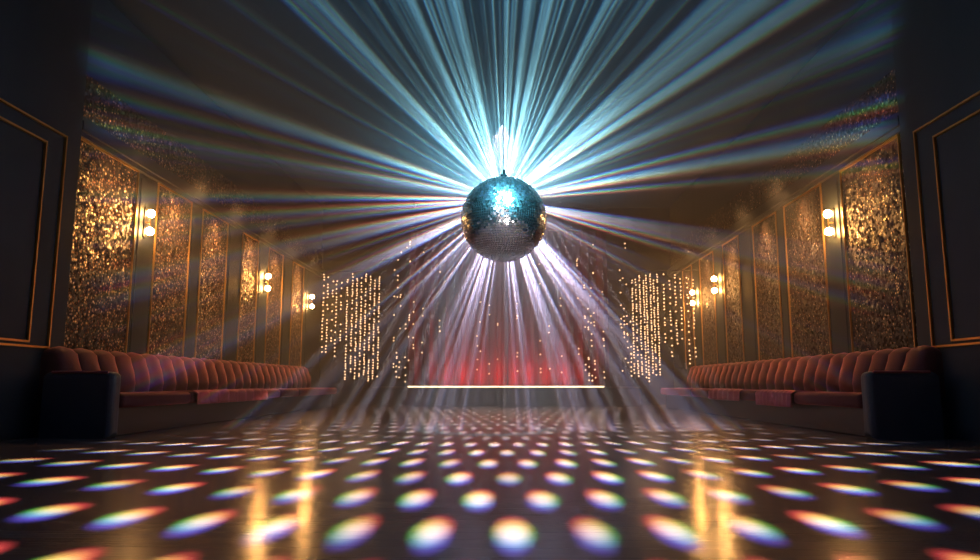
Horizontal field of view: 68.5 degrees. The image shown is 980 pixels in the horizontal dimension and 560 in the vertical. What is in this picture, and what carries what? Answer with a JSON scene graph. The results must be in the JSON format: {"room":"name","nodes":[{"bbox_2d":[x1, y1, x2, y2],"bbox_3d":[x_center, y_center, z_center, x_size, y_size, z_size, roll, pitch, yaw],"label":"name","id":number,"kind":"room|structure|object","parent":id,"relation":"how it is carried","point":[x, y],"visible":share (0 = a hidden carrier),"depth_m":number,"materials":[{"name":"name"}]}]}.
{"room":"entertainment venue","nodes":[
{"label":"entertainment venue","id":0,"kind":"room"},
{"bbox_2d":[87,0,322,247],"bbox_3d":[-5.193,-0.854,9.707,0.300,5.600,22.600,0,-8,1],"label":"cove","id":1,"kind":"structure","parent":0,"point":[121,58],"depth_m":11.85,"materials":[{"name":"black paint"}]},
{"bbox_2d":[0,98,67,348],"bbox_3d":[-4.945,-0.649,6.829,0.030,2.460,2.770,0,-8,1],"label":"wall frame","id":2,"kind":"object","parent":1,"relation":"attached to","point":[35,257],"visible":1,"depth_m":7.91,"materials":[{"name":"gold"}]},
{"bbox_2d":[0,0,92,440],"bbox_3d":[-5.079,-1.713,3.705,0.130,5.600,9.880,0,-8,1],"label":"wall","id":3,"kind":"structure","parent":1,"relation":"attached to","point":[44,44],"depth_m":7.80,"materials":[{"name":"black paint"}]},
{"bbox_2d":[64,137,139,352],"bbox_3d":[-5.017,-0.354,9.319,0.058,2.620,1.460,0,-8,1],"label":"wall panel","id":4,"kind":"object","parent":1,"relation":"attached to","point":[101,268],"visible":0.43,"depth_m":9.31,"materials":[{"name":"gold metal"}]},
{"bbox_2d":[127,173,157,353],"bbox_3d":[-5.006,-0.208,10.338,0.050,2.620,0.600,0,-8,1],"label":"trim","id":5,"kind":"structure","parent":1,"relation":"attached to","point":[147,190],"depth_m":10.30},
{"bbox_2d":[142,207,154,237],"bbox_3d":[-4.907,-0.829,10.375,0.144,0.440,0.118,0,-8,1],"label":"wall lamp","id":6,"kind":"object","parent":1,"relation":"attached to","point":[150,213],"visible":1,"depth_m":10.35,"materials":[{"name":"grey metal"}]},
{"bbox_2d":[146,183,192,356],"bbox_3d":[-4.985,-0.082,11.219,0.058,2.620,1.180,0,-8,1],"label":"screen","id":7,"kind":"object","parent":1,"relation":"attached to","point":[173,217],"visible":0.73,"depth_m":11.22,"materials":[{"name":"gold metal"}]},
{"bbox_2d":[184,204,201,357],"bbox_3d":[-4.977,0.033,12.026,0.050,2.620,0.450,0,-8,1],"label":"trim","id":8,"kind":"structure","parent":1,"relation":"attached to","point":[190,327],"depth_m":12.02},
{"bbox_2d":[83,74,322,267],"bbox_3d":[-4.944,-1.440,14.787,0.028,0.600,12.100,0,-8,1],"label":"frieze","id":9,"kind":"object","parent":1,"relation":"attached to","point":[102,107],"visible":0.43,"depth_m":11.63,"materials":[{"name":"gold metal"}]},
{"bbox_2d":[81,116,325,277],"bbox_3d":[-4.895,-1.025,14.727,0.130,0.240,12.100,0,-8,1],"label":"trim","id":10,"kind":"structure","parent":1,"relation":"attached to","point":[91,132],"depth_m":11.40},
{"bbox_2d":[194,209,228,359],"bbox_3d":[-4.958,0.147,12.818,0.058,2.620,1.150,0,-8,1],"label":"screen","id":11,"kind":"object","parent":1,"relation":"attached to","point":[209,328],"visible":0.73,"depth_m":12.81,"materials":[{"name":"gold metal"}]},
{"bbox_2d":[222,225,241,361],"bbox_3d":[-4.948,0.283,13.773,0.050,2.620,0.780,0,-8,1],"label":"trim","id":12,"kind":"structure","parent":1,"relation":"attached to","point":[229,348],"depth_m":13.76,"materials":[{"name":"black paint"}]},
{"bbox_2d":[236,232,258,362],"bbox_3d":[-4.928,0.405,14.624,0.058,2.620,0.940,0,-8,1],"label":"screen","id":13,"kind":"object","parent":1,"relation":"attached to","point":[246,311],"visible":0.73,"depth_m":14.62,"materials":[{"name":"gold metal"}]},
{"bbox_2d":[254,242,268,363],"bbox_3d":[-4.920,0.521,15.436,0.050,2.620,0.700,0,-8,1],"label":"trim","id":14,"kind":"structure","parent":1,"relation":"attached to","point":[263,249],"depth_m":15.42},
{"bbox_2d":[263,272,270,292],"bbox_3d":[-4.819,0.049,15.593,0.144,0.440,0.118,0,-8,1],"label":"wall lamp","id":15,"kind":"object","parent":1,"relation":"attached to","point":[268,276],"visible":1,"depth_m":15.56,"materials":[{"name":"white glass"}]},
{"bbox_2d":[264,247,283,364],"bbox_3d":[-4.899,0.644,16.292,0.058,2.620,1.030,0,-8,1],"label":"wall panel","id":16,"kind":"object","parent":1,"relation":"attached to","point":[275,259],"visible":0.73,"depth_m":16.29,"materials":[{"name":"gold metal"}]},
{"bbox_2d":[279,257,292,364],"bbox_3d":[-4.890,0.773,17.198,0.050,2.620,0.800,0,-8,1],"label":"trim","id":17,"kind":"structure","parent":1,"relation":"attached to","point":[287,268],"depth_m":17.20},
{"bbox_2d":[288,261,304,366],"bbox_3d":[-4.869,0.901,18.088,0.058,2.620,1.000,0,-8,1],"label":"wall panel","id":18,"kind":"object","parent":1,"relation":"attached to","point":[297,290],"visible":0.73,"depth_m":18.11,"materials":[{"name":"gold metal"}]},
{"bbox_2d":[308,293,313,309],"bbox_3d":[-4.759,0.574,19.194,0.144,0.440,0.118,0,-8,1],"label":"wall lamp","id":19,"kind":"object","parent":1,"relation":"attached to","point":[311,306],"visible":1,"depth_m":19.16,"materials":[{"name":"white glass"}]},
{"bbox_2d":[301,269,321,369],"bbox_3d":[-4.851,1.109,19.548,0.050,2.620,1.950,0,-8,1],"label":"trim","id":20,"kind":"structure","parent":1,"relation":"attached to","point":[310,354],"depth_m":19.47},
{"bbox_2d":[308,369,319,387],"bbox_3d":[-4.930,2.153,14.273,0.060,0.940,12.100,0,-8,1],"label":"baseboard","id":21,"kind":"structure","parent":1,"relation":"attached to","point":[314,374],"depth_m":19.73,"materials":[{"name":"brown wood"}]},
{"bbox_2d":[109,0,866,208],"bbox_3d":[-0.018,-3.737,10.032,10.650,0.200,22.600,0,-8,1],"label":"ceiling","id":22,"kind":"structure","parent":0,"point":[346,97],"depth_m":12.23,"materials":[{"name":"black paint"}]},
{"bbox_2d":[319,179,384,271],"bbox_3d":[-3.361,-1.358,17.729,1.600,2.330,0.024,0,-8,1],"label":"rail","id":23,"kind":"object","parent":22,"relation":"hanging from","point":[384,179],"visible":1,"depth_m":17.57,"materials":[{"name":"grey metal"}]},
{"bbox_2d":[321,274,324,351],"bbox_3d":[-4.046,0.776,17.436,0.046,1.979,0.045,0,-8,1],"label":"strand","id":24,"kind":"object","parent":23,"relation":"hanging from","point":[323,274],"visible":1,"depth_m":17.42,"materials":[{"name":"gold metal"}]},
{"bbox_2d":[325,272,328,352],"bbox_3d":[-3.942,0.778,17.433,0.048,1.983,0.044,0,-8,1],"label":"strand","id":25,"kind":"object","parent":23,"relation":"hanging from","point":[328,272],"visible":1,"depth_m":17.44,"materials":[{"name":"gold metal"}]},
{"bbox_2d":[334,281,337,356],"bbox_3d":[-3.729,0.826,17.423,0.047,2.081,0.046,0,-8,1],"label":"strand","id":26,"kind":"object","parent":23,"relation":"hanging from","point":[337,281],"visible":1,"depth_m":17.42,"materials":[{"name":"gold metal"}]},
{"bbox_2d":[344,279,347,379],"bbox_3d":[-3.465,1.098,17.380,0.048,2.632,0.046,0,-8,1],"label":"strand","id":27,"kind":"object","parent":23,"relation":"hanging from","point":[347,279],"visible":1,"depth_m":17.37,"materials":[{"name":"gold metal"}]},
{"bbox_2d":[350,273,353,371],"bbox_3d":[-3.342,1.007,17.390,0.047,2.449,0.046,0,-8,1],"label":"strand","id":28,"kind":"object","parent":23,"relation":"hanging from","point":[352,273],"visible":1,"depth_m":17.38,"materials":[{"name":"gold metal"}]},
{"bbox_2d":[354,278,357,378],"bbox_3d":[-3.234,1.087,17.378,0.052,2.609,0.046,6,-10,-35],"label":"strand","id":29,"kind":"object","parent":23,"relation":"hanging from","point":[357,278],"visible":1,"depth_m":17.38,"materials":[{"name":"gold metal"}]},
{"bbox_2d":[358,277,361,375],"bbox_3d":[-3.123,1.057,17.381,0.048,2.550,0.049,-6,-10,37],"label":"strand","id":30,"kind":"object","parent":23,"relation":"hanging from","point":[361,277],"visible":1,"depth_m":17.37,"materials":[{"name":"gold metal"}]},
{"bbox_2d":[363,274,366,374],"bbox_3d":[-3.018,1.040,17.380,0.047,2.517,0.046,0,-8,1],"label":"strand","id":31,"kind":"object","parent":23,"relation":"hanging from","point":[366,274],"visible":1,"depth_m":17.37,"materials":[{"name":"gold metal"}]},
{"bbox_2d":[367,276,371,380],"bbox_3d":[-2.908,1.114,17.368,0.048,2.666,0.046,0,-8,1],"label":"strand","id":32,"kind":"object","parent":23,"relation":"hanging from","point":[370,276],"visible":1,"depth_m":17.36,"materials":[{"name":"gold metal"}]},
{"bbox_2d":[372,280,375,379],"bbox_3d":[-2.803,1.086,17.370,0.047,2.610,0.046,0,-8,1],"label":"strand","id":33,"kind":"object","parent":23,"relation":"hanging from","point":[374,280],"visible":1,"depth_m":17.33,"materials":[{"name":"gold metal"}]},
{"bbox_2d":[377,275,379,376],"bbox_3d":[-2.691,1.064,17.372,0.047,2.566,0.046,0,-8,1],"label":"strand","id":34,"kind":"object","parent":23,"relation":"hanging from","point":[379,275],"visible":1,"depth_m":17.36,"materials":[{"name":"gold metal"}]},
{"bbox_2d":[461,9,546,261],"bbox_3d":[0.137,-2.079,7.368,0.851,3.836,0.852,-4,-9,27],"label":"disco ball","id":35,"kind":"object","parent":22,"relation":"hanging from","point":[504,218],"visible":1,"depth_m":6.85,"materials":[{"name":"silver metal"}]},
{"bbox_2d":[407,199,600,230],"bbox_3d":[0.473,-1.790,19.808,5.500,0.885,0.050,0,-8,1],"label":"rail","id":36,"kind":"object","parent":22,"relation":"hanging from","point":[599,199],"visible":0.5,"depth_m":19.76,"materials":[{"name":"grey metal"}]},
{"bbox_2d":[407,231,506,386],"bbox_3d":[-0.887,0.755,19.467,2.680,4.222,0.316,0,-8,1],"label":"stage curtain","id":37,"kind":"object","parent":36,"relation":"hanging from","point":[452,296],"visible":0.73,"depth_m":19.44,"materials":[{"name":"red fabric"}]},
{"bbox_2d":[507,230,609,386],"bbox_3d":[1.822,0.749,19.422,2.700,4.222,0.316,0,-8,1],"label":"stage curtain","id":38,"kind":"object","parent":36,"relation":"hanging from","point":[537,308],"visible":0.8,"depth_m":19.40,"materials":[{"name":"red fabric"}]},
{"bbox_2d":[384,183,627,230],"bbox_3d":[0.394,-1.852,18.090,6.100,1.250,0.024,0,-8,1],"label":"rail","id":39,"kind":"object","parent":22,"relation":"hanging from","point":[387,183],"visible":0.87,"depth_m":18.02,"materials":[{"name":"grey metal"}]},
{"bbox_2d":[393,243,395,367],"bbox_3d":[-2.362,0.465,17.805,0.046,3.418,0.042,0,-8,1],"label":"strand","id":40,"kind":"object","parent":39,"relation":"hanging from","point":[395,243],"visible":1,"depth_m":17.79,"materials":[{"name":"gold metal"}]},
{"bbox_2d":[395,243,398,376],"bbox_3d":[-2.285,0.580,17.788,0.046,3.651,0.045,0,-8,1],"label":"strand","id":41,"kind":"object","parent":39,"relation":"hanging from","point":[398,243],"visible":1,"depth_m":17.79,"materials":[{"name":"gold metal"}]},
{"bbox_2d":[398,242,401,377],"bbox_3d":[-2.213,0.589,17.787,0.043,3.669,0.042,0,-8,1],"label":"strand","id":42,"kind":"object","parent":39,"relation":"hanging from","point":[401,242],"visible":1,"depth_m":17.78,"materials":[{"name":"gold metal"}]},
{"bbox_2d":[408,231,410,360],"bbox_3d":[-1.993,0.382,17.812,0.045,3.252,0.042,0,-8,1],"label":"strand","id":43,"kind":"object","parent":39,"relation":"hanging from","point":[410,231],"visible":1,"depth_m":17.81,"materials":[{"name":"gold metal"}]},
{"bbox_2d":[497,267,497,359],"bbox_3d":[0.185,0.364,17.777,0.039,3.226,0.043,0,-8,1],"label":"strand","id":44,"kind":"object","parent":39,"relation":"hanging from","point":[497,267],"visible":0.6,"depth_m":17.71,"materials":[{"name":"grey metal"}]},
{"bbox_2d":[548,250,550,368],"bbox_3d":[1.449,0.475,17.740,0.044,3.457,0.038,0,-8,1],"label":"strand","id":45,"kind":"object","parent":39,"relation":"hanging from","point":[548,250],"visible":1,"depth_m":17.62,"materials":[{"name":"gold metal"}]},
{"bbox_2d":[583,238,585,370],"bbox_3d":[2.327,0.490,17.724,0.045,3.490,0.042,0,-8,1],"label":"strand","id":46,"kind":"object","parent":39,"relation":"hanging from","point":[583,238],"visible":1,"depth_m":17.73,"materials":[{"name":"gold metal"}]},
{"bbox_2d":[586,237,589,380],"bbox_3d":[2.404,0.610,17.704,0.046,3.733,0.046,0,-8,1],"label":"strand","id":47,"kind":"object","parent":39,"relation":"hanging from","point":[586,237],"visible":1,"depth_m":17.66,"materials":[{"name":"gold metal"}]},
{"bbox_2d":[592,236,595,377],"bbox_3d":[2.553,0.579,17.707,0.047,3.672,0.044,0,-8,1],"label":"strand","id":48,"kind":"object","parent":39,"relation":"hanging from","point":[592,236],"visible":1,"depth_m":17.75,"materials":[{"name":"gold metal"}]},
{"bbox_2d":[628,255,631,375],"bbox_3d":[3.434,0.555,17.695,0.048,3.628,0.045,0,-8,1],"label":"strand","id":49,"kind":"object","parent":39,"relation":"hanging from","point":[628,255],"visible":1,"depth_m":17.59,"materials":[{"name":"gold metal"}]},
{"bbox_2d":[628,192,697,270],"bbox_3d":[4.188,-1.376,17.605,1.700,2.330,0.024,0,-8,1],"label":"rail","id":50,"kind":"object","parent":22,"relation":"hanging from","point":[692,192],"visible":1,"depth_m":17.44,"materials":[{"name":"grey metal"}]},
{"bbox_2d":[631,280,634,373],"bbox_3d":[3.433,1.009,17.276,0.046,2.485,0.046,0,-8,1],"label":"strand","id":51,"kind":"object","parent":50,"relation":"hanging from","point":[631,280],"visible":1,"depth_m":17.25,"materials":[{"name":"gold metal"}]},
{"bbox_2d":[635,273,638,376],"bbox_3d":[3.524,1.046,17.270,0.048,2.559,0.046,0,-8,1],"label":"strand","id":52,"kind":"object","parent":50,"relation":"hanging from","point":[635,273],"visible":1,"depth_m":17.24,"materials":[{"name":"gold metal"}]},
{"bbox_2d":[639,277,642,374],"bbox_3d":[3.616,1.022,17.271,0.047,2.511,0.046,0,-8,1],"label":"strand","id":53,"kind":"object","parent":50,"relation":"hanging from","point":[639,277],"visible":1,"depth_m":17.26,"materials":[{"name":"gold metal"}]},
{"bbox_2d":[643,280,646,377],"bbox_3d":[3.709,1.060,17.264,0.052,2.589,0.046,6,-10,-35],"label":"strand","id":54,"kind":"object","parent":50,"relation":"hanging from","point":[643,280],"visible":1,"depth_m":17.26,"materials":[{"name":"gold metal"}]},
{"bbox_2d":[645,275,649,381],"bbox_3d":[3.776,1.105,17.257,0.047,2.681,0.045,0,-8,1],"label":"strand","id":55,"kind":"object","parent":50,"relation":"hanging from","point":[645,275],"visible":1,"depth_m":17.25,"materials":[{"name":"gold metal"}]},
{"bbox_2d":[649,274,653,372],"bbox_3d":[3.874,1.006,17.269,0.048,2.480,0.049,-6,-10,35],"label":"strand","id":56,"kind":"object","parent":50,"relation":"hanging from","point":[649,274],"visible":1,"depth_m":17.26,"materials":[{"name":"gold metal"}]},
{"bbox_2d":[653,280,656,374],"bbox_3d":[3.949,1.029,17.265,0.045,2.527,0.046,0,-8,1],"label":"strand","id":57,"kind":"object","parent":50,"relation":"hanging from","point":[653,280],"visible":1,"depth_m":17.26,"materials":[{"name":"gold metal"}]},
{"bbox_2d":[656,274,660,374],"bbox_3d":[4.039,1.026,17.263,0.048,2.522,0.051,4,-9,-26],"label":"strand","id":58,"kind":"object","parent":50,"relation":"hanging from","point":[656,274],"visible":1,"depth_m":17.25,"materials":[{"name":"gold metal"}]},
{"bbox_2d":[686,271,690,363],"bbox_3d":[4.755,0.895,17.270,0.047,2.260,0.046,0,-8,1],"label":"strand","id":59,"kind":"object","parent":50,"relation":"hanging from","point":[686,271],"visible":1,"depth_m":17.25,"materials":[{"name":"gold metal"}]},
{"bbox_2d":[692,274,696,356],"bbox_3d":[4.896,0.814,17.280,0.046,2.098,0.044,0,-8,1],"label":"strand","id":60,"kind":"object","parent":50,"relation":"hanging from","point":[692,274],"visible":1,"depth_m":17.28,"materials":[{"name":"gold metal"}]},
{"bbox_2d":[0,404,979,559],"bbox_3d":[-0.018,2.005,9.211,10.650,0.200,22.600,0,-8,1],"label":"floor","id":61,"kind":"structure","parent":0,"point":[336,481],"depth_m":4.00,"materials":[{"name":"black tile"}]},
{"bbox_2d":[35,346,336,437],"bbox_3d":[-4.418,1.929,12.882,1.008,0.990,10.500,0,-8,1],"label":"sofa","id":62,"kind":"object","parent":61,"relation":"on","point":[85,393],"visible":0.92,"depth_m":9.19,"materials":[{"name":"red fabric"}]},
{"bbox_2d":[119,392,190,407],"bbox_3d":[-4.373,1.442,8.718,0.780,0.155,1.764,0,-8,1],"label":"seat cushion","id":63,"kind":"object","parent":62,"relation":"on","point":[126,399],"depth_m":8.63,"materials":[{"name":"red fabric"}]},
{"bbox_2d":[149,391,196,402],"bbox_3d":[-4.347,1.667,10.292,0.780,0.155,1.384,0,-8,1],"label":"seat cushion","id":64,"kind":"object","parent":62,"relation":"on","point":[193,399],"depth_m":9.71,"materials":[{"name":"red fabric"}]},
{"bbox_2d":[178,388,267,404],"bbox_3d":[-4.070,1.777,11.079,0.364,0.192,2.900,0,-8,1],"label":"seat cushion","id":65,"kind":"object","parent":62,"relation":"on","point":[217,395],"visible":1,"depth_m":10.87,"materials":[{"name":"fabric"}]},
{"bbox_2d":[265,389,279,397],"bbox_3d":[-4.314,1.943,12.222,0.780,0.155,2.484,0,-8,1],"label":"seat cushion","id":66,"kind":"object","parent":62,"relation":"on","point":[272,393],"depth_m":13.03,"materials":[{"name":"red fabric"}]},
{"bbox_2d":[278,389,298,397],"bbox_3d":[-4.283,2.208,14.078,0.780,0.155,1.234,0,-8,1],"label":"seat cushion","id":67,"kind":"object","parent":62,"relation":"on","point":[284,393],"depth_m":14.00,"materials":[{"name":"red fabric"}]},
{"bbox_2d":[276,388,336,395],"bbox_3d":[-4.244,2.538,16.379,0.780,0.155,3.384,0,-8,1],"label":"seat cushion","id":68,"kind":"object","parent":62,"relation":"on","point":[302,391],"depth_m":16.03,"materials":[{"name":"red fabric"}]},
{"bbox_2d":[371,386,641,405],"bbox_3d":[0.424,3.076,19.189,6.900,0.504,1.923,0,-8,1],"label":"stage","id":69,"kind":"object","parent":61,"relation":"on","point":[410,395],"visible":0.97,"depth_m":18.30,"materials":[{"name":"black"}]},
{"bbox_2d":[661,345,947,439],"bbox_3d":[4.504,1.862,12.418,0.988,0.990,9.940,0,-8,1],"label":"sofa","id":70,"kind":"object","parent":61,"relation":"on","point":[885,394],"visible":0.88,"depth_m":8.83,"materials":[{"name":"red fabric"}]},
{"bbox_2d":[661,388,711,395],"bbox_3d":[4.449,2.472,15.918,0.760,0.155,2.824,0,-8,1],"label":"seat cushion","id":71,"kind":"object","parent":70,"relation":"on","point":[666,391],"depth_m":15.61,"materials":[{"name":"red fabric"}]},
{"bbox_2d":[691,389,709,397],"bbox_3d":[4.415,2.182,13.894,0.760,0.155,1.234,0,-8,1],"label":"seat cushion","id":72,"kind":"object","parent":70,"relation":"on","point":[699,393],"depth_m":13.87,"materials":[{"name":"red fabric"}]},
{"bbox_2d":[708,388,758,400],"bbox_3d":[4.133,1.942,12.231,0.364,0.192,1.700,0,-8,1],"label":"throw","id":73,"kind":"object","parent":70,"relation":"on","point":[714,393],"visible":1,"depth_m":12.16,"materials":[{"name":"fabric"}]},
{"bbox_2d":[740,390,757,400],"bbox_3d":[4.384,1.917,12.039,0.760,0.155,2.484,0,-8,1],"label":"seat cushion","id":74,"kind":"object","parent":70,"relation":"on","point":[745,395],"depth_m":11.15,"materials":[{"name":"red fabric"}]},
{"bbox_2d":[755,389,817,407],"bbox_3d":[4.095,1.638,10.002,0.364,0.222,1.300,0,-8,1],"label":"throw","id":75,"kind":"object","parent":70,"relation":"on","point":[781,398],"visible":1,"depth_m":9.91,"materials":[{"name":"fabric"}]},
{"bbox_2d":[792,391,826,403],"bbox_3d":[4.351,1.641,10.108,0.760,0.155,1.384,0,-8,1],"label":"seat cushion","id":76,"kind":"object","parent":70,"relation":"on","point":[793,402],"depth_m":9.53,"materials":[{"name":"red fabric"}]},
{"bbox_2d":[794,392,862,407],"bbox_3d":[4.325,1.415,8.535,0.760,0.155,1.764,0,-8,1],"label":"seat cushion","id":77,"kind":"object","parent":70,"relation":"on","point":[808,399],"depth_m":8.46,"materials":[{"name":"red fabric"}]},
{"bbox_2d":[319,208,673,403],"bbox_3d":[0.168,0.713,20.657,10.050,5.600,0.300,0,-8,1],"label":"wall","id":78,"kind":"structure","parent":0,"point":[352,239],"depth_m":20.56,"materials":[{"name":"grey paint"}]},
{"bbox_2d":[669,0,894,246],"bbox_3d":[5.156,-0.878,9.536,0.300,5.600,22.600,0,-8,1],"label":"cove","id":79,"kind":"structure","parent":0,"point":[860,54],"depth_m":11.71,"materials":[{"name":"black paint"}]},
{"bbox_2d":[671,271,685,369],"bbox_3d":[5.153,1.125,19.656,0.050,2.620,1.400,0,-8,1],"label":"trim","id":80,"kind":"structure","parent":79,"relation":"attached to","point":[678,349],"depth_m":19.59,"materials":[{"name":"brown wood"}]},
{"bbox_2d":[673,369,689,387],"bbox_3d":[5.059,2.129,14.108,0.060,0.940,12.100,0,-8,1],"label":"baseboard","id":81,"kind":"structure","parent":79,"relation":"attached to","point":[680,376],"depth_m":19.33,"materials":[{"name":"brown wood"}]},
{"bbox_2d":[682,264,695,368],"bbox_3d":[5.127,0.962,18.517,0.058,2.620,0.900,0,-8,1],"label":"screen","id":82,"kind":"object","parent":79,"relation":"attached to","point":[689,333],"visible":0.7,"depth_m":18.58,"materials":[{"name":"gold metal"}]},
{"bbox_2d":[690,289,695,306],"bbox_3d":[5.022,0.438,17.816,0.144,0.440,0.118,0,-8,1],"label":"wall lamp","id":83,"kind":"object","parent":79,"relation":"attached to","point":[692,292],"visible":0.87,"depth_m":17.79,"materials":[{"name":"white glass"}]},
{"bbox_2d":[692,260,702,365],"bbox_3d":[5.120,0.845,17.701,0.050,2.620,0.750,0,-8,1],"label":"trim","id":84,"kind":"structure","parent":79,"relation":"attached to","point":[697,311],"depth_m":17.67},
{"bbox_2d":[699,251,717,364],"bbox_3d":[5.098,0.712,16.770,0.058,2.620,1.130,0,-8,1],"label":"screen","id":85,"kind":"object","parent":79,"relation":"attached to","point":[706,263],"visible":0.73,"depth_m":16.79,"materials":[{"name":"gold metal"}]},
{"bbox_2d":[711,275,718,294],"bbox_3d":[4.991,0.105,15.985,0.144,0.440,0.118,0,-8,1],"label":"wall lamp","id":86,"kind":"object","parent":79,"relation":"attached to","point":[714,290],"visible":1,"depth_m":15.96,"materials":[{"name":"white glass"}]},
{"bbox_2d":[713,246,726,363],"bbox_3d":[5.089,0.581,15.855,0.050,2.620,0.720,0,-8,1],"label":"trim","id":87,"kind":"structure","parent":79,"relation":"attached to","point":[718,264],"depth_m":15.82,"materials":[{"name":"brown wood"}]},
{"bbox_2d":[722,235,744,362],"bbox_3d":[5.068,0.456,14.979,0.058,2.620,1.050,0,-8,1],"label":"screen","id":88,"kind":"object","parent":79,"relation":"attached to","point":[730,252],"visible":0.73,"depth_m":14.98,"materials":[{"name":"gold metal"}]},
{"bbox_2d":[739,227,758,361],"bbox_3d":[5.058,0.321,14.039,0.050,2.620,0.850,0,-8,1],"label":"trim","id":89,"kind":"structure","parent":79,"relation":"attached to","point":[745,238],"depth_m":14.02,"materials":[{"name":"brown wood"}]},
{"bbox_2d":[752,211,784,360],"bbox_3d":[5.035,0.178,13.034,0.058,2.620,1.180,0,-8,1],"label":"screen","id":90,"kind":"object","parent":79,"relation":"attached to","point":[770,336],"visible":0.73,"depth_m":13.01,"materials":[{"name":"gold metal"}]},
{"bbox_2d":[667,112,899,276],"bbox_3d":[5.024,-1.048,14.563,0.130,0.240,12.100,0,-8,1],"label":"trim","id":91,"kind":"structure","parent":79,"relation":"attached to","point":[890,127],"depth_m":11.20,"materials":[{"name":"black paint"}]},
{"bbox_2d":[776,208,791,357],"bbox_3d":[5.028,0.068,12.267,0.050,2.620,0.370,0,-8,1],"label":"trim","id":92,"kind":"structure","parent":79,"relation":"attached to","point":[780,220],"depth_m":12.27,"materials":[{"name":"black paint"}]},
{"bbox_2d":[670,68,897,266],"bbox_3d":[5.072,-1.464,14.622,0.028,0.600,12.100,0,-8,1],"label":"frieze","id":93,"kind":"object","parent":79,"relation":"attached to","point":[879,102],"visible":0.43,"depth_m":11.38,"materials":[{"name":"gold metal"}]},
{"bbox_2d":[783,183,832,357],"bbox_3d":[5.007,-0.060,11.376,0.058,2.620,1.430,0,-8,1],"label":"wall panel","id":94,"kind":"object","parent":79,"relation":"attached to","point":[805,248],"visible":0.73,"depth_m":11.34,"materials":[{"name":"gold metal"}]},
{"bbox_2d":[823,207,835,237],"bbox_3d":[4.896,-0.827,10.392,0.144,0.440,0.118,0,-8,1],"label":"wall lamp","id":95,"kind":"object","parent":79,"relation":"attached to","point":[828,231],"visible":1,"depth_m":10.37,"materials":[{"name":"grey metal"}]},
{"bbox_2d":[821,173,851,353],"bbox_3d":[4.996,-0.206,10.352,0.050,2.620,0.640,0,-8,1],"label":"trim","id":96,"kind":"structure","parent":79,"relation":"attached to","point":[831,193],"depth_m":10.32,"materials":[{"name":"black paint"}]},
{"bbox_2d":[839,134,917,351],"bbox_3d":[4.972,-0.359,9.283,0.058,2.620,1.520,0,-8,1],"label":"wall panel","id":97,"kind":"object","parent":79,"relation":"attached to","point":[881,303],"visible":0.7,"depth_m":9.18,"materials":[{"name":"gold metal"}]},
{"bbox_2d":[889,0,979,441],"bbox_3d":[4.840,-1.736,3.541,0.130,5.600,9.880,0,-8,1],"label":"wall","id":98,"kind":"structure","parent":79,"relation":"attached to","point":[936,43],"depth_m":7.63,"materials":[{"name":"black paint"}]},
{"bbox_2d":[913,91,979,347],"bbox_3d":[4.814,-0.672,6.668,0.030,2.460,2.770,0,-8,1],"label":"wall frame","id":99,"kind":"object","parent":79,"relation":"attached to","point":[976,94],"visible":0.98,"depth_m":7.75,"materials":[{"name":"gold metal"}]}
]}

